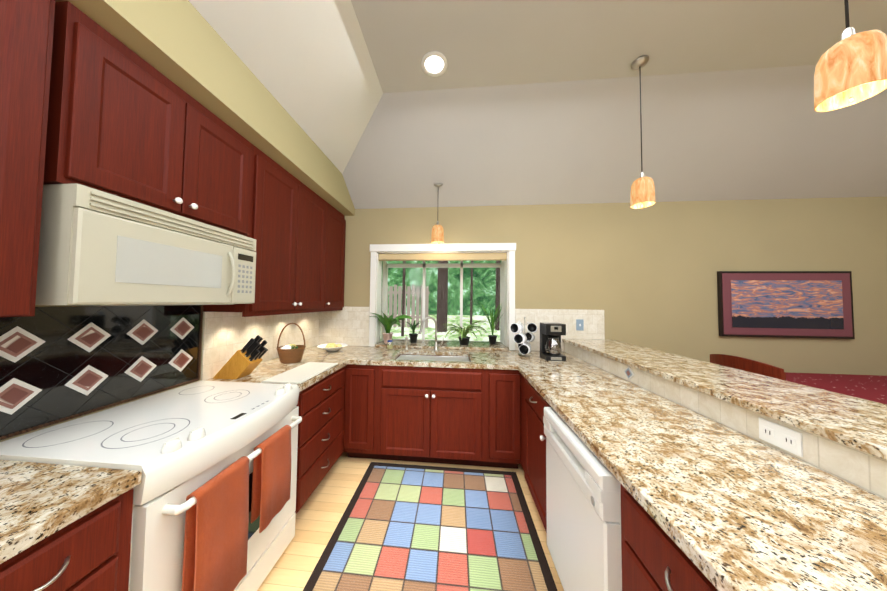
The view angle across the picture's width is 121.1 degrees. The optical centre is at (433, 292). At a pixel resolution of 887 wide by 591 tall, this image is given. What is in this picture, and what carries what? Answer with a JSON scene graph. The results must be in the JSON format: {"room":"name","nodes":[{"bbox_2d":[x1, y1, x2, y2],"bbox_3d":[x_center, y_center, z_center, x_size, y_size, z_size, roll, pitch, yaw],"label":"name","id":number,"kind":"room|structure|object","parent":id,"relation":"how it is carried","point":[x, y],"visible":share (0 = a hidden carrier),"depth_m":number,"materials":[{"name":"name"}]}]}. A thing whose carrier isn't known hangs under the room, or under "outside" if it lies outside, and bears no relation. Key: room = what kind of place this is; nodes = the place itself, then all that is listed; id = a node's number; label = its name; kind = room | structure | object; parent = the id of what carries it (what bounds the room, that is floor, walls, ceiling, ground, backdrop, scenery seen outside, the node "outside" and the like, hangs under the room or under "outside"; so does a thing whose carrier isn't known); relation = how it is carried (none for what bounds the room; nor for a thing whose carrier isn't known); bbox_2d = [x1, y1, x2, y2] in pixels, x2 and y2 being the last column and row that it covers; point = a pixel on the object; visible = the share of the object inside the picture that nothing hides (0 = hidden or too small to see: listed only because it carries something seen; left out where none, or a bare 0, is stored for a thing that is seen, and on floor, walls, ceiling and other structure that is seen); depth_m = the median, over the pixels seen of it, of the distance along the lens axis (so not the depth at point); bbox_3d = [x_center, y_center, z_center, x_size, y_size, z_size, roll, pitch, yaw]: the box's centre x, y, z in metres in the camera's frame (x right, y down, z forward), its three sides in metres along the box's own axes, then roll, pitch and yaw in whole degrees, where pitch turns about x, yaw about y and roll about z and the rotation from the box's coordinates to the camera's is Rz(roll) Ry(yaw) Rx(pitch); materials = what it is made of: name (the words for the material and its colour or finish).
{"room":"kitchen","nodes":[
{"label":"kitchen","id":0,"kind":"room"},
{"bbox_2d":[0,305,268,441],"bbox_3d":[-1.704,-0.189,0.004,0.120,3.230,6.080,0,-2,5],"label":"wall","id":1,"kind":"structure","parent":0,"point":[109,407],"depth_m":1.11,"materials":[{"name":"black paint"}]},
{"bbox_2d":[0,305,202,439],"bbox_3d":[-1.524,0.303,1.230,0.021,0.480,0.759,0,-2,5],"label":"tile backsplash","id":2,"kind":"structure","parent":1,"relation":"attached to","point":[59,364],"depth_m":1.11,"materials":[{"name":"black tile"}]},
{"bbox_2d":[0,0,345,316],"bbox_3d":[-1.369,-0.435,1.039,0.354,1.133,3.944,0,-2,5],"label":"upper cabinet","id":3,"kind":"object","parent":1,"relation":"attached to","point":[86,100],"visible":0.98,"depth_m":1.01,"materials":[{"name":"brown wood"}]},
{"bbox_2d":[35,183,255,305],"bbox_3d":[-1.321,-0.150,1.229,0.420,0.415,0.762,0,-2,5],"label":"over-the-range microwave","id":4,"kind":"object","parent":3,"relation":"attached to","point":[98,247],"visible":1,"depth_m":0.97,"materials":[{"name":"beige plastic"}]},
{"bbox_2d":[201,312,318,380],"bbox_3d":[-1.548,0.314,1.028,0.010,0.466,3.944,0,-2,5],"label":"tile backsplash","id":5,"kind":"structure","parent":1,"relation":"attached to","point":[227,336],"depth_m":1.95,"materials":[{"name":"beige tile"}]},
{"bbox_2d":[55,0,354,215],"bbox_3d":[-1.419,-1.205,0.075,0.420,0.328,5.960,0,-2,5],"label":"soffit","id":6,"kind":"structure","parent":0,"point":[184,46],"depth_m":1.28,"materials":[{"name":"paint"}]},
{"bbox_2d":[257,452,563,590],"bbox_3d":[1.749,1.483,-0.308,7.080,0.060,6.200,0,-2,5],"label":"floor","id":7,"kind":"structure","parent":0,"point":[320,513],"depth_m":1.66,"materials":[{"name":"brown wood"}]},
{"bbox_2d":[0,381,301,590],"bbox_3d":[-1.161,0.994,1.173,0.737,0.958,0.770,0,-2,5],"label":"electric range","id":8,"kind":"object","parent":7,"relation":"on","point":[177,446],"visible":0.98,"depth_m":0.97,"materials":[{"name":"white metal"}]},
{"bbox_2d":[182,456,249,590],"bbox_3d":[-0.820,0.939,0.961,0.064,0.485,0.215,0,-2,5],"label":"hanging towel","id":9,"kind":"object","parent":8,"relation":"hanging from","point":[216,537],"visible":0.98,"depth_m":0.93,"materials":[{"name":"fabric"}]},
{"bbox_2d":[251,425,290,532],"bbox_3d":[-0.794,0.900,1.244,0.064,0.385,0.200,0,-2,5],"label":"hanging towel","id":10,"kind":"object","parent":8,"relation":"hanging from","point":[271,484],"visible":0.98,"depth_m":1.20,"materials":[{"name":"fabric"}]},
{"bbox_2d":[0,366,345,590],"bbox_3d":[-1.209,1.030,0.979,0.704,0.872,3.958,0,-2,5],"label":"base cabinet","id":11,"kind":"object","parent":7,"relation":"on","point":[90,551],"visible":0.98,"depth_m":0.71,"materials":[{"name":"brown wood"}]},
{"bbox_2d":[0,345,886,590],"bbox_3d":[-0.150,0.580,0.900,2.821,0.040,3.958,0,-2,5],"label":"countertop","id":12,"kind":"structure","parent":11,"relation":"on","point":[726,508],"depth_m":0.72,"materials":[{"name":"beige stone"}]},
{"bbox_2d":[213,335,267,378],"bbox_3d":[-1.306,0.432,1.719,0.329,0.287,0.110,0,-2,5],"label":"knife block","id":13,"kind":"object","parent":12,"relation":"on","point":[246,360],"visible":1,"depth_m":1.67,"materials":[{"name":"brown wood"}]},
{"bbox_2d":[276,323,305,363],"bbox_3d":[-1.227,0.424,2.169,0.224,0.336,0.224,0,-2,5],"label":"wicker basket","id":14,"kind":"object","parent":12,"relation":"on","point":[290,353],"visible":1,"depth_m":2.10,"materials":[{"name":"brown wicker"}]},
{"bbox_2d":[262,362,337,383],"bbox_3d":[-0.943,0.578,1.841,0.256,0.012,0.510,0,-2,5],"label":"cutting board","id":15,"kind":"object","parent":12,"relation":"on","point":[300,374],"visible":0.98,"depth_m":1.77,"materials":[{"name":"white plastic"}]},
{"bbox_2d":[317,343,347,351],"bbox_3d":[-1.068,0.571,2.662,0.304,0.080,0.304,0,-2,5],"label":"plate","id":16,"kind":"object","parent":12,"relation":"on","point":[330,347],"visible":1,"depth_m":2.63,"materials":[{"name":"white ceramic"}]},
{"bbox_2d":[387,340,392,348],"bbox_3d":[-0.483,0.575,2.795,0.068,0.094,0.068,0,-2,5],"label":"glass jar","id":17,"kind":"object","parent":12,"relation":"on","point":[389,345],"visible":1,"depth_m":2.78,"materials":[{"name":"yellow"}]},
{"bbox_2d":[405,336,407,349],"bbox_3d":[-0.296,0.545,2.753,0.040,0.155,0.072,0,-2,5],"label":"soap dispenser","id":18,"kind":"object","parent":12,"relation":"on","point":[406,339],"visible":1,"depth_m":2.76,"materials":[{"name":"grey"}]},
{"bbox_2d":[418,317,443,350],"bbox_3d":[-0.020,0.441,2.712,0.275,0.367,0.147,0,-2,5],"label":"gooseneck faucet","id":19,"kind":"object","parent":12,"relation":"on","point":[436,345],"visible":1,"depth_m":2.73,"materials":[{"name":"silver metal"}]},
{"bbox_2d":[397,355,469,361],"bbox_3d":[-0.008,0.757,2.459,0.722,0.200,0.392,0,-2,5],"label":"double-bowl sink","id":20,"kind":"object","parent":12,"relation":"in","point":[432,358],"visible":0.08,"depth_m":2.54,"materials":[{"name":"white metal"}]},
{"bbox_2d":[510,317,537,355],"bbox_3d":[0.933,0.437,2.566,0.298,0.384,0.307,0,-2,5],"label":"mug tree","id":21,"kind":"object","parent":12,"relation":"on","point":[524,345],"visible":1,"depth_m":2.54,"materials":[{"name":"white ceramic"}]},
{"bbox_2d":[540,322,565,360],"bbox_3d":[1.134,0.457,2.381,0.175,0.335,0.193,0,-2,5],"label":"coffee maker","id":22,"kind":"object","parent":12,"relation":"on","point":[550,341],"visible":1,"depth_m":2.32,"materials":[{"name":"black plastic"}]},
{"bbox_2d":[303,462,557,590],"bbox_3d":[0.004,1.488,1.429,1.260,0.012,1.505,0,-2,5],"label":"rug","id":23,"kind":"object","parent":7,"relation":"on","point":[403,527],"visible":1,"depth_m":1.52,"materials":[{"name":"multicoloured fabric"}]},
{"bbox_2d":[344,354,519,468],"bbox_3d":[-0.003,1.096,2.492,1.536,0.872,0.724,0,-2,5],"label":"base cabinet","id":24,"kind":"object","parent":7,"relation":"on","point":[462,416],"visible":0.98,"depth_m":2.17,"materials":[{"name":"brown wood"}]},
{"bbox_2d":[543,407,621,590],"bbox_3d":[0.895,1.058,1.085,0.620,0.868,0.570,0,-2,5],"label":"dishwasher","id":25,"kind":"object","parent":7,"relation":"on","point":[583,499],"visible":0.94,"depth_m":1.01,"materials":[{"name":"white metal"}]},
{"bbox_2d":[520,373,717,590],"bbox_3d":[0.906,1.045,0.787,0.689,0.872,3.958,0,-2,5],"label":"base cabinet","id":26,"kind":"object","parent":7,"relation":"on","point":[655,557],"visible":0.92,"depth_m":0.75,"materials":[{"name":"brown wood"}]},
{"bbox_2d":[710,354,785,380],"bbox_3d":[2.615,1.021,1.946,0.478,1.040,0.490,0,-2,5],"label":"dining chair","id":27,"kind":"object","parent":7,"relation":"on","point":[748,365],"visible":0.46,"depth_m":1.89,"materials":[{"name":"brown wood"}]},
{"bbox_2d":[189,0,886,208],"bbox_3d":[1.780,-1.442,-0.205,7.080,0.687,6.200,0,-2,5],"label":"ceiling","id":28,"kind":"structure","parent":0,"point":[526,102],"depth_m":2.00,"materials":[{"name":"paint"}]},
{"bbox_2d":[421,51,447,76],"bbox_3d":[0.008,-1.667,1.827,0.194,0.008,0.194,0,-2,5],"label":"recessed light","id":29,"kind":"object","parent":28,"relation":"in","point":[434,63],"visible":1,"depth_m":1.82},
{"bbox_2d":[431,183,443,243],"bbox_3d":[0.049,-0.865,2.683,0.135,0.685,0.135,0,-2,5],"label":"light","id":30,"kind":"object","parent":28,"relation":"hanging from","point":[437,235],"visible":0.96,"depth_m":2.63,"materials":[{"name":"orange glass"}]},
{"bbox_2d":[630,55,654,208],"bbox_3d":[1.475,-1.130,1.776,0.135,1.051,0.135,0,-2,5],"label":"pendant light","id":31,"kind":"object","parent":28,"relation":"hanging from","point":[642,193],"visible":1,"depth_m":1.75,"materials":[{"name":"orange glass"}]},
{"bbox_2d":[814,0,886,111],"bbox_3d":[1.392,-1.164,0.849,0.135,1.051,0.135,0,-2,5],"label":"pendant light","id":32,"kind":"object","parent":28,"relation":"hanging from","point":[851,67],"visible":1,"depth_m":0.81,"materials":[{"name":"orange glass"}]},
{"bbox_2d":[344,196,886,375],"bbox_3d":[2.037,0.257,2.765,7.080,2.613,0.120,0,-2,5],"label":"wall","id":33,"kind":"structure","parent":0,"point":[645,277],"depth_m":2.67,"materials":[{"name":"beige paint"}]},
{"bbox_2d":[375,339,507,350],"bbox_3d":[0.095,0.623,3.042,1.502,0.027,0.450,0,-2,5],"label":"window sill","id":34,"kind":"structure","parent":33,"relation":"attached to","point":[471,345],"depth_m":2.91,"materials":[{"name":"beige stone"}]},
{"bbox_2d":[369,312,411,343],"bbox_3d":[-0.500,0.405,2.975,0.494,0.389,0.466,0,-2,5],"label":"potted plant","id":35,"kind":"object","parent":34,"relation":"on","point":[387,322],"visible":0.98,"depth_m":2.96,"materials":[{"name":"green plant"}]},
{"bbox_2d":[407,321,420,342],"bbox_3d":[-0.242,0.468,3.071,0.220,0.276,0.193,0,-2,5],"label":"potted plant","id":36,"kind":"object","parent":34,"relation":"on","point":[413,336],"visible":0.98,"depth_m":3.04,"materials":[{"name":"green plant"}]},
{"bbox_2d":[442,320,488,344],"bbox_3d":[0.365,0.460,2.923,0.573,0.294,0.568,0,-2,5],"label":"spider plant","id":37,"kind":"object","parent":34,"relation":"on","point":[464,338],"visible":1,"depth_m":2.91,"materials":[{"name":"green plant"}]},
{"bbox_2d":[478,300,502,343],"bbox_3d":[0.673,0.353,3.058,0.330,0.525,0.294,0,-2,5],"label":"plant","id":38,"kind":"object","parent":34,"relation":"on","point":[492,338],"visible":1,"depth_m":3.02,"materials":[{"name":"green plant"}]},
{"bbox_2d":[369,243,515,349],"bbox_3d":[0.103,0.069,3.089,1.690,1.261,0.456,0,-2,5],"label":"window","id":39,"kind":"structure","parent":33,"relation":"in","point":[509,249],"depth_m":2.95,"materials":[{"name":"white wood"}]},
{"bbox_2d":[379,253,506,260],"bbox_3d":[0.093,-0.422,2.939,1.498,0.084,0.030,0,-2,5],"label":"window blind","id":40,"kind":"object","parent":39,"relation":"attached to","point":[446,257],"visible":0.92,"depth_m":2.92,"materials":[{"name":"beige fabric"}]},
{"bbox_2d":[318,307,604,351],"bbox_3d":[0.237,0.401,2.853,3.238,0.460,0.012,0,-2,5],"label":"tile backsplash","id":41,"kind":"structure","parent":33,"relation":"attached to","point":[349,326],"depth_m":2.79,"materials":[{"name":"beige tile"}]},
{"bbox_2d":[576,319,583,330],"bbox_3d":[1.595,0.347,2.722,0.076,0.120,0.011,0,-2,5],"label":"switch plate","id":42,"kind":"object","parent":41,"relation":"attached to","point":[580,324],"visible":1,"depth_m":2.72,"materials":[{"name":"blue"}]},
{"bbox_2d":[717,271,854,338],"bbox_3d":[3.575,0.114,2.551,1.200,0.675,0.035,0,-2,5],"label":"framed picture","id":43,"kind":"object","parent":33,"relation":"attached to","point":[798,304],"visible":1,"depth_m":2.54,"materials":[{"name":"black"}]},
{"bbox_2d":[565,342,886,499],"bbox_3d":[1.309,0.972,0.748,0.115,1.026,3.946,0,-2,5],"label":"tile backsplash","id":44,"kind":"structure","parent":0,"point":[862,470],"depth_m":1.00,"materials":[{"name":"beige tile"}]},
{"bbox_2d":[624,366,633,379],"bbox_3d":[1.336,0.547,1.712,0.007,0.099,0.099,0,-2,5],"label":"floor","id":45,"kind":"structure","parent":44,"relation":"attached to","point":[628,372],"depth_m":1.71,"materials":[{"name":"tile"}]},
{"bbox_2d":[562,338,886,459],"bbox_3d":[1.496,0.443,0.750,0.530,0.032,3.946,0,-2,5],"label":"bar","id":46,"kind":"object","parent":44,"relation":"attached to","point":[860,424],"visible":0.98,"depth_m":1.07,"materials":[{"name":"beige stone"}]},
{"bbox_2d":[758,417,802,456],"bbox_3d":[1.264,0.523,0.916,0.008,0.080,0.120,0,-2,5],"label":"outlet","id":47,"kind":"object","parent":44,"relation":"attached to","point":[784,438],"visible":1,"depth_m":0.91,"materials":[{"name":"white plastic"}]},
{"bbox_2d":[785,372,886,404],"bbox_3d":[3.808,1.164,1.882,1.748,0.775,1.174,0,-2,5],"label":"table cloth","id":48,"kind":"object","parent":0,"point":[870,387],"visible":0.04,"depth_m":2.17,"materials":[{"name":"red fabric"}]},
{"label":"outside","id":49,"kind":"structure","parent":0,"visible":0},
{"bbox_2d":[382,260,501,315],"bbox_3d":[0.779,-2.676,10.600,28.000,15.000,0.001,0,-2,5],"label":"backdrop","id":50,"kind":"structure","parent":49,"point":[482,283],"depth_m":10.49,"materials":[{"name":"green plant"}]},
{"bbox_2d":[388,314,499,340],"bbox_3d":[0.417,1.544,6.943,28.000,1.500,7.040,0,-2,5],"label":"ground","id":51,"kind":"structure","parent":49,"point":[429,331],"depth_m":8.47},
{"bbox_2d":[381,285,429,327],"bbox_3d":[-2.630,0.413,8.410,5.050,1.400,0.050,0,-2,5],"label":"fence","id":52,"kind":"object","parent":51,"relation":"on","point":[395,292],"depth_m":8.22,"materials":[{"name":"grey wood"}]},
{"bbox_2d":[401,260,499,335],"bbox_3d":[0.648,-2.494,8.696,5.475,9.503,1.500,0,-2,5],"label":"trees","id":53,"kind":"object","parent":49,"point":[442,299],"depth_m":8.40,"materials":[{"name":"brown plant"}]}
]}

